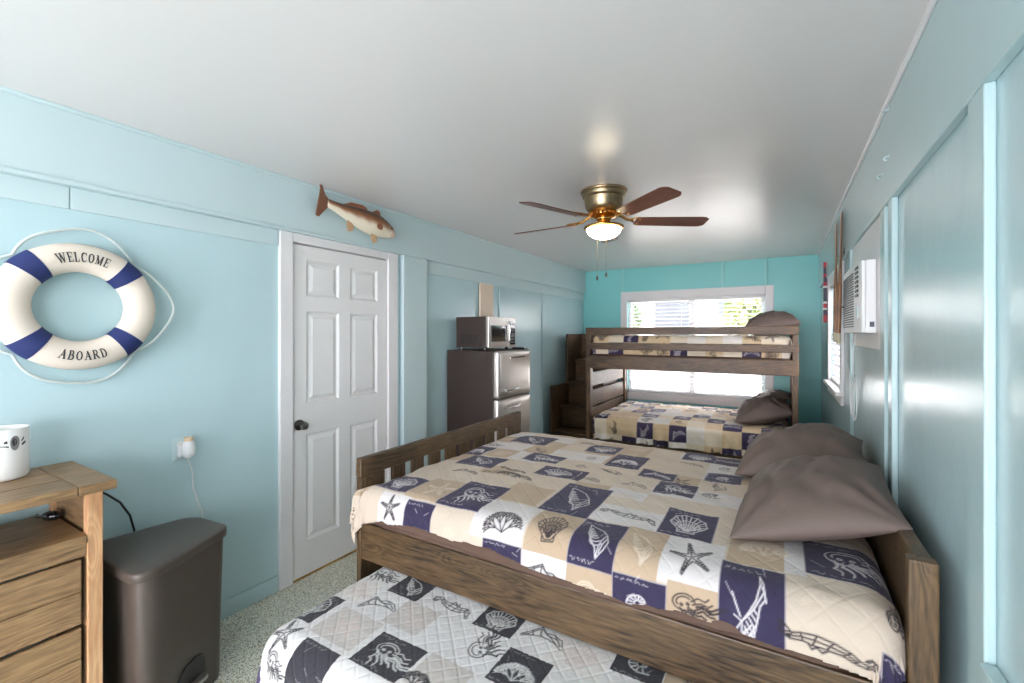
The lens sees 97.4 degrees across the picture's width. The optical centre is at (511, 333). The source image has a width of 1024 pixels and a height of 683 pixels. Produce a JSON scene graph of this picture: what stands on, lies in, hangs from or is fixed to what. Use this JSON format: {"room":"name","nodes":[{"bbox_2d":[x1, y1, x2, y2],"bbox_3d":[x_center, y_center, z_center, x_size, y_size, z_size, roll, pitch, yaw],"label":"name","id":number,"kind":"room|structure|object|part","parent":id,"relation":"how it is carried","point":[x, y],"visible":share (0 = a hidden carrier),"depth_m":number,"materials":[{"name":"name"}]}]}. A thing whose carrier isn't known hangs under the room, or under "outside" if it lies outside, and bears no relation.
{"room":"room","nodes":[
{"label":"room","id":0,"kind":"room"},
{"bbox_2d":[214,551,356,682],"bbox_3d":[-0.333,1.540,1.535,3.350,0.080,10.490,0,0,31],"label":"floor","id":1,"kind":"structure","parent":0,"point":[244,635],"depth_m":2.38,"materials":[{"name":"carpet"}]},
{"bbox_2d":[0,461,116,682],"bbox_3d":[-1.883,1.007,1.235,0.451,0.985,1.120,0,0,31],"label":"dresser","id":2,"kind":"object","parent":1,"relation":"on","point":[62,603],"visible":0.95,"depth_m":1.51,"materials":[{"name":"brown wood"}]},
{"bbox_2d":[0,424,29,482],"bbox_3d":[-1.821,0.425,1.600,0.149,0.180,0.148,0,0,31],"label":"canister","id":3,"kind":"object","parent":2,"relation":"on","point":[14,438],"visible":1,"depth_m":1.59,"materials":[{"name":"white ceramic"}]},
{"bbox_3d":[-1.880,1.111,1.225,0.366,0.207,0.962,0,0,31],"label":"drawer","id":4,"kind":"part","parent":2,"relation":"part of","materials":[{"name":"brown wood"}]},
{"bbox_3d":[-1.880,0.884,1.225,0.366,0.222,0.962,0,0,31],"label":"drawer","id":5,"kind":"part","parent":2,"relation":"part of","materials":[{"name":"brown wood"}]},
{"bbox_3d":[-1.734,0.744,1.139,0.024,0.042,0.985,0,0,31],"label":"divider rail","id":6,"kind":"part","parent":2,"relation":"part of","materials":[{"name":"brown wood"}]},
{"bbox_2d":[0,515,86,568],"bbox_3d":[-1.880,0.707,1.227,0.384,0.030,0.985,0,0,31],"label":"shelf","id":7,"kind":"object","parent":2,"relation":"attached to","point":[32,540],"depth_m":1.52,"materials":[{"name":"brown wood"}]},
{"bbox_2d":[35,510,61,520],"bbox_3d":[-1.745,0.674,1.679,0.139,0.035,0.043,0,0,13],"label":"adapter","id":8,"kind":"object","parent":2,"relation":"on","point":[49,515],"visible":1,"depth_m":1.66,"materials":[{"name":"black plastic"}]},
{"bbox_3d":[-1.788,1.024,1.772,0.040,0.952,0.042,0,0,31],"label":"post","id":9,"kind":"part","parent":2,"relation":"part of","materials":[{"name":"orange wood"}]},
{"bbox_3d":[-1.628,0.994,1.679,0.329,0.892,0.024,0,0,31],"label":"panel","id":10,"kind":"part","parent":2,"relation":"part of","materials":[{"name":"brown wood"}]},
{"bbox_3d":[-1.471,1.024,1.581,0.040,0.952,0.042,0,0,31],"label":"post","id":11,"kind":"part","parent":2,"relation":"part of","materials":[{"name":"orange wood"}]},
{"bbox_2d":[103,517,226,682],"bbox_3d":[-1.421,1.171,1.863,0.463,0.657,0.406,0,0,31],"label":"bin","id":12,"kind":"object","parent":1,"relation":"on","point":[162,583],"visible":0.85,"depth_m":1.74,"materials":[{"name":"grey plastic"}]},
{"bbox_3d":[-1.421,0.865,1.863,0.463,0.044,0.406,0,0,31],"label":"lid","id":13,"kind":"part","parent":12,"relation":"part of","materials":[{"name":"brown plastic"}]},
{"bbox_2d":[447,347,529,456],"bbox_3d":[-0.178,0.811,4.003,0.586,1.378,0.547,0,0,31],"label":"refrigerator","id":14,"kind":"object","parent":1,"relation":"on","point":[490,383],"visible":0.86,"depth_m":3.81,"materials":[{"name":"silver metal"}]},
{"bbox_2d":[456,316,514,349],"bbox_3d":[-0.217,-0.005,4.039,0.373,0.286,0.446,0,0,31],"label":"microwave","id":15,"kind":"object","parent":14,"relation":"on","point":[484,332],"visible":0.97,"depth_m":3.88,"materials":[{"name":"silver metal"}]},
{"bbox_3d":[-0.124,-0.016,3.915,0.028,0.264,0.324,0,0,31],"label":"door","id":16,"kind":"part","parent":15,"relation":"part of","materials":[{"name":"silver metal"}]},
{"bbox_3d":[-0.028,-0.016,4.023,0.033,0.195,0.016,0,0,31],"label":"handle","id":17,"kind":"part","parent":15,"relation":"part of","materials":[{"name":"silver metal"}]},
{"bbox_3d":[-0.010,-0.016,4.106,0.028,0.264,0.118,0,0,31],"label":"panel","id":18,"kind":"part","parent":15,"relation":"part of","materials":[{"name":"silver metal"}]},
{"bbox_3d":[0.003,-0.011,4.096,0.003,0.214,0.098,0,0,31],"label":"control panel","id":19,"kind":"part","parent":15,"relation":"part of","materials":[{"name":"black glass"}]},
{"bbox_3d":[0.014,0.969,3.888,0.051,0.862,0.543,0,0,31],"label":"door","id":20,"kind":"part","parent":14,"relation":"part of","materials":[{"name":"silver metal"}]},
{"bbox_3d":[0.014,0.335,3.888,0.051,0.386,0.543,0,0,31],"label":"door","id":21,"kind":"part","parent":14,"relation":"part of","materials":[{"name":"silver metal"}]},
{"bbox_3d":[0.007,0.613,3.784,0.044,0.032,0.221,0,0,31],"label":"handle","id":22,"kind":"part","parent":14,"relation":"part of","materials":[{"name":"silver metal"}]},
{"bbox_3d":[0.007,0.463,3.784,0.044,0.032,0.221,0,0,31],"label":"handle","id":23,"kind":"part","parent":14,"relation":"part of","materials":[{"name":"silver metal"}]},
{"bbox_2d":[550,334,616,438],"bbox_3d":[0.955,0.750,5.838,0.510,1.500,1.045,0,0,31],"label":"staircase","id":24,"kind":"structure","parent":1,"relation":"on","point":[568,399],"depth_m":5.80,"materials":[{"name":"brown wood"}]},
{"bbox_3d":[0.747,0.750,5.963,0.025,1.500,1.045,0,0,31],"label":"panel","id":25,"kind":"part","parent":24,"relation":"part of","materials":[{"name":"brown wood"}]},
{"bbox_2d":[554,433,585,438],"bbox_3d":[0.702,1.333,5.417,0.420,0.235,0.028,0,0,31],"label":"drawer","id":26,"kind":"object","parent":24,"relation":"in","point":[561,434],"depth_m":5.39,"materials":[{"name":"brown wood"}]},
{"bbox_2d":[562,407,593,427],"bbox_3d":[0.820,1.047,5.614,0.420,0.224,0.028,0,0,31],"label":"drawer","id":27,"kind":"object","parent":24,"relation":"in","point":[574,417],"depth_m":5.63,"materials":[{"name":"brown wood"}]},
{"bbox_2d":[569,384,600,401],"bbox_3d":[0.939,0.767,5.811,0.420,0.224,0.028,0,0,31],"label":"drawer","id":28,"kind":"object","parent":24,"relation":"in","point":[577,392],"depth_m":5.84,"materials":[{"name":"brown wood"}]},
{"bbox_2d":[576,362,603,378],"bbox_3d":[1.057,0.487,6.008,0.420,0.224,0.028,0,0,31],"label":"drawer","id":29,"kind":"object","parent":24,"relation":"in","point":[580,366],"depth_m":6.06,"materials":[{"name":"brown wood"}]},
{"bbox_3d":[1.183,0.750,6.218,0.459,1.500,0.020,0,0,31],"label":"panel","id":30,"kind":"part","parent":24,"relation":"part of","materials":[{"name":"brown wood"}]},
{"bbox_3d":[1.167,0.775,5.720,0.025,1.450,1.030,0,0,31],"label":"panel","id":31,"kind":"part","parent":24,"relation":"part of","materials":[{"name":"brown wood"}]},
{"bbox_2d":[356,411,939,682],"bbox_3d":[0.551,1.036,2.333,2.128,0.928,1.572,0,0,31],"label":"double bed","id":32,"kind":"object","parent":1,"relation":"on","point":[695,654],"visible":0.49,"depth_m":1.54,"materials":[{"name":"brown wood"}]},
{"bbox_3d":[-0.709,1.100,2.265,0.032,0.800,0.155,0,0,31],"label":"post","id":33,"kind":"part","parent":32,"relation":"part of","materials":[{"name":"brown wood"}]},
{"bbox_3d":[-0.346,0.654,2.871,0.036,0.092,1.572,0,0,31],"label":"footboard rail","id":34,"kind":"part","parent":32,"relation":"part of","materials":[{"name":"brown wood"}]},
{"bbox_3d":[0.018,1.100,3.478,0.032,0.800,0.153,0,0,31],"label":"post","id":35,"kind":"part","parent":32,"relation":"part of","materials":[{"name":"brown wood"}]},
{"bbox_2d":[371,521,750,638],"bbox_3d":[0.005,0.882,1.740,1.621,0.088,0.039,0,0,31],"label":"sheet","id":36,"kind":"object","parent":32,"relation":"on","point":[717,625],"visible":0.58,"depth_m":1.65,"materials":[{"name":"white fabric"}]},
{"bbox_2d":[378,525,848,671],"bbox_3d":[0.523,0.883,2.332,1.967,0.250,1.513,0,0,31],"label":"mattress","id":37,"kind":"object","parent":32,"relation":"on","point":[752,640],"visible":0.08,"depth_m":1.34,"materials":[{"name":"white fabric"}]},
{"bbox_2d":[349,432,905,682],"bbox_3d":[0.508,0.870,2.327,2.116,0.308,1.582,0,0,31],"label":"quilt","id":38,"kind":"object","parent":37,"relation":"on","point":[629,524],"visible":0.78,"depth_m":1.67,"materials":[{"name":"fabric"}]},
{"bbox_2d":[735,423,864,477],"bbox_3d":[1.493,0.604,2.323,0.526,0.278,0.620,0,0,36],"label":"pillow","id":39,"kind":"object","parent":38,"relation":"on","point":[810,439],"visible":0.7,"depth_m":2.19,"materials":[{"name":"brown fabric"}]},
{"bbox_2d":[729,455,913,541],"bbox_3d":[1.151,0.607,1.724,0.488,0.271,0.692,0,0,34],"label":"pillow","id":40,"kind":"object","parent":38,"relation":"on","point":[802,497],"visible":0.99,"depth_m":1.52,"materials":[{"name":"brown fabric"}]},
{"bbox_3d":[0.146,1.006,1.685,2.031,0.177,0.036,0,0,31],"label":"rail","id":41,"kind":"part","parent":32,"relation":"part of","materials":[{"name":"brown wood"}]},
{"bbox_3d":[1.444,0.887,1.801,0.040,0.625,1.485,0,0,31],"label":"headboard","id":42,"kind":"part","parent":32,"relation":"part of","materials":[{"name":"brown wood"}]},
{"bbox_3d":[1.046,1.036,1.148,0.060,0.928,0.044,0,0,31],"label":"headboard post","id":43,"kind":"part","parent":32,"relation":"part of","materials":[{"name":"brown wood"}]},
{"bbox_2d":[586,326,798,458],"bbox_3d":[2.056,0.714,5.149,2.037,1.573,1.394,0,0,31],"label":"bunk bed","id":44,"kind":"object","parent":1,"relation":"on","point":[615,367],"visible":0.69,"depth_m":4.59,"materials":[{"name":"brown wood"}]},
{"bbox_3d":[0.879,0.714,5.114,0.055,1.573,0.075,0,0,31],"label":"post","id":45,"kind":"part","parent":44,"relation":"part of","materials":[{"name":"brown wood"}]},
{"bbox_3d":[1.545,0.714,6.224,0.055,1.573,0.075,0,0,31],"label":"post","id":46,"kind":"part","parent":44,"relation":"part of","materials":[{"name":"brown wood"}]},
{"bbox_3d":[1.729,1.170,4.601,1.929,0.140,0.030,0,0,31],"label":"rail","id":47,"kind":"part","parent":44,"relation":"part of","materials":[{"name":"brown wood"}]},
{"bbox_3d":[1.705,0.310,4.560,2.032,0.144,0.024,0,0,31],"label":"rail","id":48,"kind":"part","parent":44,"relation":"part of","materials":[{"name":"brown wood"}]},
{"bbox_3d":[1.705,0.134,4.560,2.032,0.072,0.024,0,0,31],"label":"guard rail","id":49,"kind":"part","parent":44,"relation":"part of","materials":[{"name":"brown wood"}]},
{"bbox_3d":[1.705,-0.031,4.560,2.032,0.078,0.024,0,0,31],"label":"guard rail","id":50,"kind":"part","parent":44,"relation":"part of","materials":[{"name":"brown wood"}]},
{"bbox_2d":[596,354,789,359],"bbox_3d":[2.063,0.177,5.159,1.900,0.265,1.250,0,0,31],"label":"mattress","id":51,"kind":"object","parent":44,"relation":"on","point":[596,354],"visible":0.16,"depth_m":4.55,"materials":[{"name":"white fabric"}]},
{"bbox_2d":[593,335,791,358],"bbox_3d":[2.054,0.119,5.143,1.946,0.217,1.300,0,0,31],"label":"quilt","id":52,"kind":"object","parent":51,"relation":"on","point":[667,339],"visible":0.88,"depth_m":4.54,"materials":[{"name":"fabric"}]},
{"bbox_2d":[745,310,800,335],"bbox_3d":[2.675,-0.110,4.634,0.496,0.264,0.620,0,0,31],"label":"pillow","id":53,"kind":"object","parent":52,"relation":"on","point":[769,318],"visible":0.56,"depth_m":4.42,"materials":[{"name":"brown fabric"}]},
{"bbox_3d":[3.244,0.714,5.205,0.047,1.573,0.075,0,0,31],"label":"post","id":54,"kind":"part","parent":44,"relation":"part of","materials":[{"name":"brown wood"}]},
{"bbox_3d":[2.578,0.714,4.095,0.047,1.573,0.075,0,0,31],"label":"post","id":55,"kind":"part","parent":44,"relation":"part of","materials":[{"name":"brown wood"}]},
{"bbox_2d":[0,187,582,659],"bbox_3d":[-1.637,0.290,2.306,0.120,2.420,10.270,0,0,31],"label":"wall","id":56,"kind":"structure","parent":0,"point":[211,377],"depth_m":2.25,"materials":[{"name":"blue paint"}]},
{"bbox_2d":[0,227,174,383],"bbox_3d":[-1.776,-0.116,1.856,0.091,0.655,0.668,0,0,31],"label":"life ring","id":57,"kind":"object","parent":56,"relation":"hanging from","point":[22,273],"visible":1,"depth_m":1.81,"materials":[{"name":"white plastic"}]},
{"bbox_2d":[103,492,134,531],"bbox_3d":[-1.763,1.060,1.923,0.012,0.869,0.246,0,0,35],"label":"power cable","id":58,"kind":"object","parent":56,"relation":"attached to","point":[104,493],"visible":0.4,"depth_m":1.99,"materials":[{"name":"black plastic"}]},
{"bbox_2d":[0,173,277,245],"bbox_3d":[-2.796,-0.560,0.246,0.012,0.091,5.545,0,0,31],"label":"trim","id":59,"kind":"structure","parent":56,"relation":"attached to","point":[12,187],"depth_m":2.01,"materials":[{"name":"blue paint"}]},
{"bbox_2d":[172,435,187,461],"bbox_3d":[-1.624,0.560,2.203,0.008,0.114,0.070,0,0,31],"label":"wall outlet","id":60,"kind":"object","parent":56,"relation":"attached to","point":[178,441],"visible":0.66,"depth_m":2.19,"materials":[{"name":"white plastic"}]},
{"bbox_2d":[177,436,195,457],"bbox_3d":[-1.584,0.554,2.197,0.066,0.100,0.062,0,0,31],"label":"air freshener","id":61,"kind":"object","parent":60,"relation":"attached to","point":[187,450],"visible":1,"depth_m":2.18,"materials":[{"name":"white plastic"}]},
{"bbox_2d":[187,458,202,517],"bbox_3d":[-1.571,1.044,2.232,0.075,0.903,0.024,0,0,-38],"label":"cord","id":62,"kind":"object","parent":61,"relation":"hanging from","point":[187,458],"visible":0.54,"depth_m":2.23,"materials":[{"name":"white plastic"}]},
{"bbox_2d":[221,575,278,619],"bbox_3d":[-1.579,1.454,2.271,0.014,0.092,10.270,0,0,31],"label":"baseboard","id":63,"kind":"structure","parent":56,"relation":"attached to","point":[232,605],"depth_m":2.48,"materials":[{"name":"blue paint"}]},
{"bbox_2d":[0,91,585,292],"bbox_3d":[-1.563,-0.763,2.262,0.052,0.314,10.270,0,0,31],"label":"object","id":64,"kind":"structure","parent":56,"relation":"attached to","point":[40,142],"depth_m":2.24,"materials":[{"name":"blue paint"}]},
{"bbox_2d":[0,85,586,272],"bbox_3d":[-1.548,-0.912,2.252,0.022,0.022,10.270,0,0,31],"label":"trim","id":65,"kind":"structure","parent":56,"relation":"attached to","point":[2,88],"depth_m":2.28,"materials":[{"name":"blue paint"}]},
{"bbox_2d":[278,230,397,590],"bbox_3d":[-1.148,0.446,3.050,0.193,2.108,0.940,0,0,31],"label":"door","id":66,"kind":"structure","parent":56,"relation":"in","point":[338,302],"depth_m":2.91,"materials":[{"name":"white paint"}]},
{"bbox_3d":[-1.270,0.555,2.727,0.069,0.066,0.066,0,0,31],"label":"handle","id":67,"kind":"part","parent":66,"relation":"part of","materials":[{"name":"grey metal"}]},
{"bbox_2d":[316,184,394,242],"bbox_3d":[-1.031,-0.775,3.020,0.104,0.296,0.647,0,0,31],"label":"fish","id":68,"kind":"object","parent":56,"relation":"attached to","point":[358,216],"visible":1,"depth_m":3.00},
{"bbox_2d":[400,255,426,474],"bbox_3d":[-0.780,0.441,3.579,0.040,2.118,0.265,0,0,31],"label":"trim","id":69,"kind":"structure","parent":56,"relation":"attached to","point":[413,271],"depth_m":3.54,"materials":[{"name":"blue paint"}]},
{"bbox_2d":[479,283,492,316],"bbox_3d":[-0.254,-0.179,4.450,0.014,0.631,0.230,0,0,31],"label":"board","id":70,"kind":"object","parent":56,"relation":"attached to","point":[485,290],"visible":0.56,"depth_m":4.42,"materials":[{"name":"beige"}]},
{"bbox_2d":[427,261,583,299],"bbox_3d":[0.169,-0.553,5.187,0.012,0.106,3.470,0,0,31],"label":"trim","id":71,"kind":"structure","parent":56,"relation":"attached to","point":[433,268],"depth_m":4.60,"materials":[{"name":"blue paint"}]},
{"bbox_2d":[498,286,542,432],"bbox_3d":[0.123,0.455,5.107,0.016,1.910,1.003,0,0,31],"label":"trim","id":72,"kind":"structure","parent":56,"relation":"attached to","point":[499,287],"depth_m":5.51,"materials":[{"name":"blue paint"}]},
{"bbox_2d":[0,0,929,271],"bbox_3d":[-0.333,-0.960,1.535,3.350,0.080,10.490,0,0,31],"label":"ceiling","id":73,"kind":"structure","parent":0,"point":[453,114],"depth_m":1.71,"materials":[{"name":"white paint"}]},
{"bbox_2d":[514,183,708,280],"bbox_3d":[0.559,-0.639,2.929,1.254,0.562,1.297,0,0,31],"label":"ceiling fan","id":74,"kind":"object","parent":73,"relation":"hanging from","point":[603,202],"visible":1,"depth_m":2.81,"materials":[{"name":"brown wood"}]},
{"bbox_3d":[0.234,-0.728,3.146,0.474,0.033,0.140,0,0,31],"label":"blade","id":75,"kind":"part","parent":74,"relation":"part of","materials":[{"name":"brown wood"}]},
{"bbox_3d":[0.249,-0.728,2.631,0.470,0.033,0.131,0,0,-38],"label":"blade","id":76,"kind":"part","parent":74,"relation":"part of","materials":[{"name":"brown wood"}]},
{"bbox_3d":[0.592,-0.644,2.899,0.220,0.068,0.220,0,0,31],"label":"lamp shade","id":77,"kind":"part","parent":74,"relation":"part of","materials":[{"name":"beige glass"}]},
{"bbox_3d":[0.711,-0.728,3.317,0.131,0.033,0.470,0,0,16],"label":"blade","id":78,"kind":"part","parent":74,"relation":"part of","materials":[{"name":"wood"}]},
{"bbox_3d":[0.741,-0.728,2.490,0.131,0.033,0.470,0,0,-20],"label":"blade","id":79,"kind":"part","parent":74,"relation":"part of","materials":[{"name":"brown wood"}]},
{"bbox_3d":[1.026,-0.728,2.914,0.470,0.033,0.131,0,0,-2],"label":"blade","id":80,"kind":"part","parent":74,"relation":"part of","materials":[{"name":"brown wood"}]},
{"bbox_2d":[256,567,692,682],"bbox_3d":[0.031,1.299,1.614,1.841,0.390,0.998,0,0,31],"label":"quilt","id":81,"kind":"object","parent":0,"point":[388,626],"visible":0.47,"depth_m":1.60,"materials":[{"name":"fabric"}]},
{"bbox_2d":[583,254,820,426],"bbox_3d":[2.330,0.290,5.972,3.150,2.420,0.100,0,0,31],"label":"wall","id":82,"kind":"structure","parent":0,"point":[795,279],"depth_m":5.50,"materials":[{"name":"teal paint"}]},
{"bbox_2d":[621,258,766,407],"bbox_3d":[2.384,0.245,5.868,1.946,2.330,0.024,0,0,31],"label":"trim","id":83,"kind":"structure","parent":82,"relation":"attached to","point":[765,259],"depth_m":5.69,"materials":[{"name":"teal paint"}]},
{"bbox_2d":[621,285,773,406],"bbox_3d":[2.360,0.160,5.916,1.870,1.500,0.135,0,0,31],"label":"window","id":84,"kind":"structure","parent":82,"relation":"in","point":[733,318],"depth_m":5.89,"materials":[{"name":"white paint"}]},
{"bbox_3d":[2.027,0.158,6.173,0.775,1.205,0.004,0,0,31],"label":"pane","id":85,"kind":"part","parent":84,"relation":"part of","materials":[{"name":"clear glass"}]},
{"bbox_3d":[2.349,0.815,5.897,1.730,0.030,0.090,0,0,31],"label":"sill","id":86,"kind":"part","parent":84,"relation":"part of","materials":[{"name":"white paint"}]},
{"bbox_2d":[628,294,764,398],"bbox_3d":[2.358,0.157,5.912,1.678,1.279,0.056,0,0,31],"label":"window blind","id":87,"kind":"object","parent":84,"relation":"attached to","point":[746,297],"visible":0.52,"depth_m":5.88,"materials":[{"name":"white plastic"}]},
{"bbox_3d":[2.357,0.787,5.912,1.666,0.018,0.048,0,0,31],"label":"rail","id":88,"kind":"part","parent":87,"relation":"part of","materials":[{"name":"white plastic"}]},
{"bbox_3d":[2.743,0.158,5.743,0.775,1.205,0.004,0,0,31],"label":"pane","id":89,"kind":"part","parent":84,"relation":"part of","materials":[{"name":"clear glass"}]},
{"bbox_2d":[821,47,1023,682],"bbox_3d":[0.966,0.290,0.744,0.120,2.420,10.270,0,0,31],"label":"wall","id":90,"kind":"structure","parent":0,"point":[933,207],"depth_m":1.18,"materials":[{"name":"teal paint"}]},
{"bbox_2d":[823,262,826,322],"bbox_3d":[3.009,-0.400,4.312,0.043,0.580,0.080,0,0,31],"label":"wall decoration","id":91,"kind":"object","parent":90,"relation":"attached to","point":[824,263],"visible":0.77,"depth_m":4.29,"materials":[{"name":"red paint"}]},
{"bbox_2d":[823,261,844,405],"bbox_3d":[2.684,-0.004,3.696,0.140,1.048,1.120,0,0,31],"label":"window","id":92,"kind":"structure","parent":90,"relation":"in","point":[838,393],"depth_m":3.43,"materials":[{"name":"white paint"}]},
{"bbox_3d":[2.660,0.435,3.710,0.085,0.030,1.120,0,0,31],"label":"sill","id":93,"kind":"part","parent":92,"relation":"part of","materials":[{"name":"white paint"}]},
{"bbox_2d":[830,280,839,386],"bbox_3d":[2.683,-0.021,3.696,0.052,0.875,0.928,0,0,31],"label":"window blind","id":94,"kind":"object","parent":92,"relation":"attached to","point":[836,378],"visible":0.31,"depth_m":3.85,"materials":[{"name":"white plastic"}]},
{"bbox_2d":[833,223,838,341],"bbox_3d":[2.341,-0.370,3.247,0.085,0.860,0.084,0,0,-16],"label":"oar","id":95,"kind":"object","parent":90,"relation":"attached to","point":[836,226],"visible":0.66,"depth_m":3.24,"materials":[{"name":"brown wood"}]},
{"bbox_3d":[2.338,-0.563,3.250,0.024,0.474,0.116,0,0,31],"label":"blade","id":96,"kind":"part","parent":95,"relation":"part of","materials":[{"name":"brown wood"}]},
{"bbox_2d":[836,212,844,343],"bbox_3d":[2.229,-0.377,3.047,0.087,0.890,0.077,0,0,-17],"label":"oar","id":97,"kind":"object","parent":90,"relation":"attached to","point":[839,285],"visible":0.97,"depth_m":3.04,"materials":[{"name":"brown wood"}]},
{"bbox_3d":[2.224,-0.577,3.050,0.027,0.490,0.116,0,0,31],"label":"blade","id":98,"kind":"part","parent":97,"relation":"part of","materials":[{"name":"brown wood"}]},
{"bbox_2d":[843,216,879,420],"bbox_3d":[1.834,-0.013,2.392,0.086,1.029,0.930,0,0,31],"label":"air conditioner","id":99,"kind":"object","parent":90,"relation":"attached to","point":[861,290],"visible":0.97,"depth_m":2.14,"materials":[{"name":"white paint"}]},
{"bbox_2d":[843,273,853,327],"bbox_3d":[1.821,-0.169,2.441,0.011,0.268,0.460,0,0,32],"label":"grille","id":100,"kind":"object","parent":99,"relation":"attached to","point":[848,290],"depth_m":2.37,"materials":[{"name":"grey plastic"}]},
{"bbox_3d":[1.984,0.250,2.614,0.029,0.503,0.241,0,0,33],"label":"power cord","id":101,"kind":"part","parent":99,"relation":"part of","materials":[{"name":"white plastic"}]},
{"bbox_2d":[855,266,857,297],"bbox_3d":[1.668,-0.251,2.177,0.006,0.145,0.090,0,0,31],"label":"vent","id":102,"kind":"object","parent":99,"relation":"attached to","point":[856,267],"depth_m":2.16,"materials":[{"name":"white plastic"}]},
{"bbox_3d":[1.866,-0.229,2.373,0.012,0.598,0.930,0,0,31],"label":"mounting panel","id":103,"kind":"part","parent":99,"relation":"part of","materials":[{"name":"white paint"}]},
{"bbox_2d":[817,0,937,255],"bbox_3d":[0.891,-0.912,0.789,0.022,0.022,10.270,0,0,31],"label":"trim","id":104,"kind":"structure","parent":90,"relation":"attached to","point":[932,3],"depth_m":1.67,"materials":[{"name":"white paint"}]},
{"bbox_2d":[819,0,1023,287],"bbox_3d":[0.904,-0.725,0.781,0.023,0.390,10.270,0,0,31],"label":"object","id":105,"kind":"structure","parent":90,"relation":"attached to","point":[963,46],"depth_m":1.28,"materials":[{"name":"teal paint"}]},
{"bbox_2d":[849,81,996,682],"bbox_3d":[1.578,0.485,1.901,0.020,2.030,2.235,0,0,31],"label":"trim","id":106,"kind":"structure","parent":90,"relation":"attached to","point":[982,108],"depth_m":0.97,"materials":[{"name":"teal"}]},
{"bbox_2d":[980,662,1007,682],"bbox_3d":[0.311,0.725,-0.203,0.028,0.070,2.672,0,0,31],"label":"trim","id":107,"kind":"structure","parent":90,"relation":"attached to","point":[989,673],"depth_m":0.92,"materials":[{"name":"teal paint"}]},
{"bbox_3d":[2.063,1.040,5.159,1.900,0.210,1.250,0,0,31],"label":"mattress","id":108,"kind":"object","parent":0,"visible":0},
{"bbox_2d":[593,401,788,455],"bbox_3d":[2.038,1.026,5.116,1.908,0.287,1.388,0,0,31],"label":"quilt","id":109,"kind":"object","parent":108,"relation":"on","point":[700,428],"visible":0.79,"depth_m":4.69,"materials":[{"name":"fabric"}]},
{"bbox_2d":[735,396,791,424],"bbox_3d":[2.538,0.769,4.541,0.505,0.288,0.560,0,0,28],"label":"pillow","id":110,"kind":"object","parent":109,"relation":"on","point":[761,410],"visible":0.96,"depth_m":4.36,"materials":[{"name":"brown fabric"}]},
{"bbox_2d":[752,389,790,400],"bbox_3d":[2.862,0.747,5.023,0.420,0.260,0.480,0,0,34],"label":"pillow","id":111,"kind":"object","parent":109,"relation":"on","point":[781,394],"visible":0.43,"depth_m":4.90,"materials":[{"name":"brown fabric"}]}
]}

